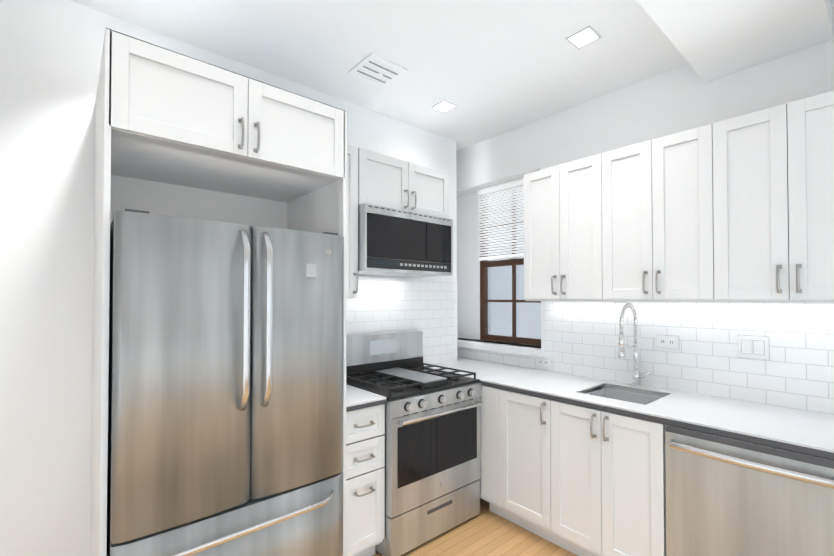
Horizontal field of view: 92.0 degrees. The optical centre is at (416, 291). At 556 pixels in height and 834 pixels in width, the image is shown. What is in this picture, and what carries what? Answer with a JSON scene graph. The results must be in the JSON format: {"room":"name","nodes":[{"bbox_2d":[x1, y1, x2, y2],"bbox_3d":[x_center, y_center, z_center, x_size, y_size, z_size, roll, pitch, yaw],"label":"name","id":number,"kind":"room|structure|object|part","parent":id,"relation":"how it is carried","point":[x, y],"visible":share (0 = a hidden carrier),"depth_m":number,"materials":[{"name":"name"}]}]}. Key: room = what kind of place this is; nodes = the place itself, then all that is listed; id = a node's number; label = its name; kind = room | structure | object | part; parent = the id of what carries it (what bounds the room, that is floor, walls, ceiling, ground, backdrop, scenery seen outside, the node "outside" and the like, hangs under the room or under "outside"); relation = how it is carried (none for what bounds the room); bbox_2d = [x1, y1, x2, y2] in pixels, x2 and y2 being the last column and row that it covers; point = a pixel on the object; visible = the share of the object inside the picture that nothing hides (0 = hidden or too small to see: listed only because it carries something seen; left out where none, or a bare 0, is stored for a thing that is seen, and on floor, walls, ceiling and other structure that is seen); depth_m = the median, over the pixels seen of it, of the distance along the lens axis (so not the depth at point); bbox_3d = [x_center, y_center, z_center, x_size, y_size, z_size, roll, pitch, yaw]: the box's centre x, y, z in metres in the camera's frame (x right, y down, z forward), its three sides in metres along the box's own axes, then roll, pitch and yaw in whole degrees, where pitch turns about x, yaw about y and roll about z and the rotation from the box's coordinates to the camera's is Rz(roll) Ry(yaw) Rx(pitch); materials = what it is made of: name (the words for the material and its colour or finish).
{"room":"kitchen","nodes":[
{"label":"kitchen","id":0,"kind":"room"},
{"bbox_2d":[0,0,456,555],"bbox_3d":[-1.010,0.080,2.704,4.100,2.850,0.500,1,-1,-41],"label":"wall","id":1,"kind":"structure","parent":0,"point":[50,56],"depth_m":1.83,"materials":[{"name":"white paint"}]},
{"bbox_2d":[347,144,357,298],"bbox_3d":[-0.569,-0.425,2.498,0.286,0.935,0.393,1,-1,-41],"label":"upper cabinet","id":2,"kind":"object","parent":1,"relation":"attached to","point":[352,222],"visible":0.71,"depth_m":2.45,"materials":[{"name":"white paint"}]},
{"bbox_2d":[346,275,456,365],"bbox_3d":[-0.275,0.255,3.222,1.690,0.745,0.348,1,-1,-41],"label":"tile backsplash","id":3,"kind":"structure","parent":1,"relation":"attached to","point":[387,304],"depth_m":3.20,"materials":[{"name":"white tile"}]},
{"bbox_2d":[358,148,448,218],"bbox_3d":[-0.157,-0.711,2.857,0.791,0.353,0.393,1,-1,-41],"label":"upper cabinet","id":4,"kind":"object","parent":1,"relation":"attached to","point":[390,182],"visible":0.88,"depth_m":2.70,"materials":[{"name":"white paint"}]},
{"bbox_2d":[358,204,452,276],"bbox_3d":[-0.162,-0.326,2.832,0.758,0.406,0.416,1,-1,-41],"label":"microwave","id":5,"kind":"object","parent":4,"relation":"attached to","point":[396,242],"visible":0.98,"depth_m":2.63,"materials":[{"name":"metal"}]},
{"bbox_2d":[70,0,833,150],"bbox_3d":[0.425,-1.418,1.057,4.100,0.100,4.900,1,-1,-41],"label":"ceiling","id":6,"kind":"structure","parent":0,"point":[489,69],"depth_m":2.23,"materials":[{"name":"white paint"}]},
{"bbox_2d":[348,52,407,87],"bbox_3d":[-0.240,-1.337,2.450,0.260,0.022,0.260,1,-1,-41],"label":"ceiling vent","id":7,"kind":"object","parent":6,"relation":"in","point":[376,70],"visible":1,"depth_m":2.43,"materials":[{"name":"white plastic"}]},
{"bbox_2d":[432,100,456,112],"bbox_3d":[0.197,-1.339,2.910,0.133,0.005,0.133,1,-1,-41],"label":"recessed light","id":8,"kind":"object","parent":6,"relation":"in","point":[443,106],"visible":1,"depth_m":2.90,"materials":[{"name":"grey"}]},
{"bbox_2d":[565,26,601,48],"bbox_3d":[0.885,-1.350,2.139,0.133,0.005,0.133,1,-1,-41],"label":"recessed light","id":9,"kind":"object","parent":6,"relation":"in","point":[583,37],"visible":1,"depth_m":2.13,"materials":[{"name":"grey"}]},
{"bbox_2d":[636,0,832,81],"bbox_3d":[0.417,-1.295,0.910,3.698,0.149,0.510,1,-1,-41],"label":"ceiling beam","id":10,"kind":"structure","parent":6,"relation":"attached to","point":[710,40],"depth_m":1.85,"materials":[{"name":"white paint"}]},
{"bbox_2d":[372,498,577,555],"bbox_3d":[0.425,1.531,1.015,4.100,0.100,4.900,1,-1,-41],"label":"floor","id":11,"kind":"structure","parent":0,"point":[485,532],"depth_m":2.41,"materials":[{"name":"brown wood"}]},
{"bbox_2d":[91,28,346,555],"bbox_3d":[-0.932,0.290,1.946,0.966,2.409,0.741,1,-1,-41],"label":"enclosure","id":12,"kind":"object","parent":11,"relation":"on","point":[177,134],"visible":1,"depth_m":1.74,"materials":[{"name":"white paint"}]},
{"bbox_2d":[107,209,343,555],"bbox_3d":[-0.901,0.605,1.895,0.895,1.777,0.797,1,-1,-41],"label":"refrigerator","id":13,"kind":"object","parent":11,"relation":"on","point":[225,389],"visible":1,"depth_m":1.58,"materials":[{"name":"grey metal"}]},
{"bbox_3d":[-0.870,0.290,1.528,0.456,1.132,0.069,1,-1,-41],"label":"door","id":14,"kind":"part","parent":13,"relation":"part of","materials":[{"name":"metal"}]},
{"bbox_3d":[-0.704,1.138,1.658,0.895,0.536,0.069,1,-1,-41],"label":"freezer drawer","id":15,"kind":"part","parent":13,"relation":"part of","materials":[{"name":"metal"}]},
{"bbox_3d":[-0.528,0.294,1.821,0.432,1.132,0.069,1,-1,-41],"label":"door","id":16,"kind":"part","parent":13,"relation":"part of","materials":[{"name":"metal"}]},
{"bbox_2d":[346,404,384,555],"bbox_3d":[-0.478,1.062,2.371,0.286,0.878,0.673,1,-1,-41],"label":"base cabinet","id":17,"kind":"object","parent":11,"relation":"on","point":[365,483],"visible":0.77,"depth_m":2.16,"materials":[{"name":"white paint"}]},
{"bbox_2d":[346,384,386,411],"bbox_3d":[-0.484,0.604,2.385,0.285,0.036,0.638,1,-1,-41],"label":"countertop","id":18,"kind":"structure","parent":17,"relation":"on","point":[357,398],"depth_m":2.20,"materials":[{"name":"white stone"}]},
{"bbox_2d":[346,330,482,555],"bbox_3d":[-0.054,0.903,2.688,0.756,1.205,0.714,1,-1,-41],"label":"stove","id":19,"kind":"object","parent":11,"relation":"on","point":[432,466],"visible":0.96,"depth_m":2.47,"materials":[{"name":"metal"}]},
{"bbox_2d":[479,382,494,512],"bbox_3d":[0.739,1.069,2.841,0.630,0.878,0.216,1,-1,-41],"label":"base cabinet","id":20,"kind":"object","parent":11,"relation":"on","point":[487,481],"depth_m":2.67,"materials":[{"name":"white paint"}]},
{"bbox_2d":[495,388,538,535],"bbox_3d":[0.910,1.066,2.643,0.630,0.878,0.421,1,-1,-41],"label":"base cabinet","id":21,"kind":"object","parent":11,"relation":"on","point":[516,414],"depth_m":2.51,"materials":[{"name":"white paint"}]},
{"bbox_2d":[539,387,656,555],"bbox_3d":[1.182,1.061,2.328,0.630,0.878,0.644,1,-1,-41],"label":"base cabinet","id":22,"kind":"object","parent":11,"relation":"on","point":[579,480],"depth_m":2.14,"materials":[{"name":"white paint"}]},
{"bbox_2d":[647,420,665,555],"bbox_3d":[1.587,1.054,1.856,0.630,0.878,0.715,1,-1,-41],"label":"base cabinet","id":23,"kind":"object","parent":11,"relation":"on","point":[656,478],"depth_m":1.90,"materials":[{"name":"white paint"}]},
{"bbox_2d":[425,357,833,459],"bbox_3d":[1.101,0.605,2.422,0.637,0.036,3.330,1,-1,-41],"label":"countertop","id":24,"kind":"structure","parent":23,"relation":"on","point":[802,431],"depth_m":2.02,"materials":[{"name":"white stone"}]},
{"bbox_2d":[587,388,661,404],"bbox_3d":[1.199,0.721,2.339,0.409,0.199,0.404,1,-1,-41],"label":"sink","id":25,"kind":"object","parent":24,"relation":"in","point":[643,399],"visible":0.06,"depth_m":2.51,"materials":[{"name":"silver metal"}]},
{"bbox_2d":[618,303,650,386],"bbox_3d":[1.312,0.327,2.429,0.258,0.517,0.116,1,-1,-41],"label":"faucet","id":26,"kind":"object","parent":24,"relation":"on","point":[637,376],"visible":1,"depth_m":2.49,"materials":[{"name":"silver metal"}]},
{"bbox_2d":[665,424,833,555],"bbox_3d":[1.554,1.004,1.829,0.657,0.769,0.582,1,-1,-41],"label":"dishwasher","id":27,"kind":"object","parent":23,"relation":"in","point":[726,496],"visible":0.88,"depth_m":1.65,"materials":[{"name":"grey metal"}]},
{"bbox_2d":[456,8,833,348],"bbox_3d":[1.917,0.073,2.215,0.300,2.850,4.740,1,-1,-41],"label":"wall","id":28,"kind":"structure","parent":0,"point":[685,97],"depth_m":2.70,"materials":[{"name":"white paint"}]},
{"bbox_2d":[457,338,543,356],"bbox_3d":[0.636,0.469,3.507,0.220,0.055,1.099,1,-1,-41],"label":"window sill","id":29,"kind":"structure","parent":28,"relation":"attached to","point":[527,350],"depth_m":3.31,"materials":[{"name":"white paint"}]},
{"bbox_2d":[480,185,540,345],"bbox_3d":[0.839,-0.256,3.488,0.060,1.391,0.726,1,-1,-41],"label":"window","id":30,"kind":"structure","parent":28,"relation":"in","point":[484,287],"depth_m":3.58,"materials":[{"name":"brown wood"}]},
{"bbox_2d":[478,179,523,260],"bbox_3d":[0.803,-0.618,3.463,0.030,0.652,0.706,1,-1,-41],"label":"window blind","id":31,"kind":"object","parent":30,"relation":"attached to","point":[485,192],"visible":0.65,"depth_m":3.53,"materials":[{"name":"white plastic"}]},
{"bbox_2d":[523,158,586,300],"bbox_3d":[1.075,-0.387,2.699,0.350,0.876,0.606,1,-1,-41],"label":"upper cabinet","id":32,"kind":"object","parent":28,"relation":"attached to","point":[555,198],"depth_m":2.62,"materials":[{"name":"white paint"}]},
{"bbox_2d":[587,128,694,301],"bbox_3d":[1.413,-0.393,2.306,0.350,0.876,0.665,1,-1,-41],"label":"upper cabinet","id":33,"kind":"object","parent":28,"relation":"attached to","point":[641,196],"depth_m":2.22,"materials":[{"name":"white paint"}]},
{"bbox_2d":[457,301,833,413],"bbox_3d":[1.412,0.333,2.562,0.008,0.570,3.532,1,-1,-41],"label":"tile backsplash","id":34,"kind":"structure","parent":28,"relation":"attached to","point":[796,371],"depth_m":2.30,"materials":[{"name":"white tile"}]},
{"bbox_2d":[537,357,550,367],"bbox_3d":[0.965,0.536,3.064,0.010,0.079,0.122,1,-1,-41],"label":"outlet","id":35,"kind":"object","parent":34,"relation":"attached to","point":[545,362],"visible":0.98,"depth_m":3.06,"materials":[{"name":"grey plastic"}]},
{"bbox_2d":[656,335,678,348],"bbox_3d":[1.512,0.301,2.430,0.010,0.079,0.122,1,-1,-41],"label":"outlet","id":36,"kind":"object","parent":34,"relation":"attached to","point":[668,341],"visible":1,"depth_m":2.43,"materials":[{"name":"grey plastic"}]},
{"bbox_2d":[738,335,769,359],"bbox_3d":[1.774,0.292,2.124,0.012,0.122,0.129,1,-1,-41],"label":"double light switch","id":37,"kind":"object","parent":34,"relation":"attached to","point":[753,347],"visible":1,"depth_m":2.12,"materials":[{"name":"grey plastic"}]},
{"bbox_2d":[695,91,833,302],"bbox_3d":[1.771,-0.399,1.891,0.350,0.876,0.665,1,-1,-41],"label":"upper cabinet","id":38,"kind":"object","parent":28,"relation":"attached to","point":[739,209],"depth_m":1.83,"materials":[{"name":"white paint"}]},
{"label":"outside","id":39,"kind":"structure","parent":0,"visible":0},
{"bbox_2d":[491,188,540,338],"bbox_3d":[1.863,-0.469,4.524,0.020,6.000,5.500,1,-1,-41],"label":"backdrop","id":40,"kind":"structure","parent":39,"point":[505,321],"depth_m":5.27,"materials":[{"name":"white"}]}
]}

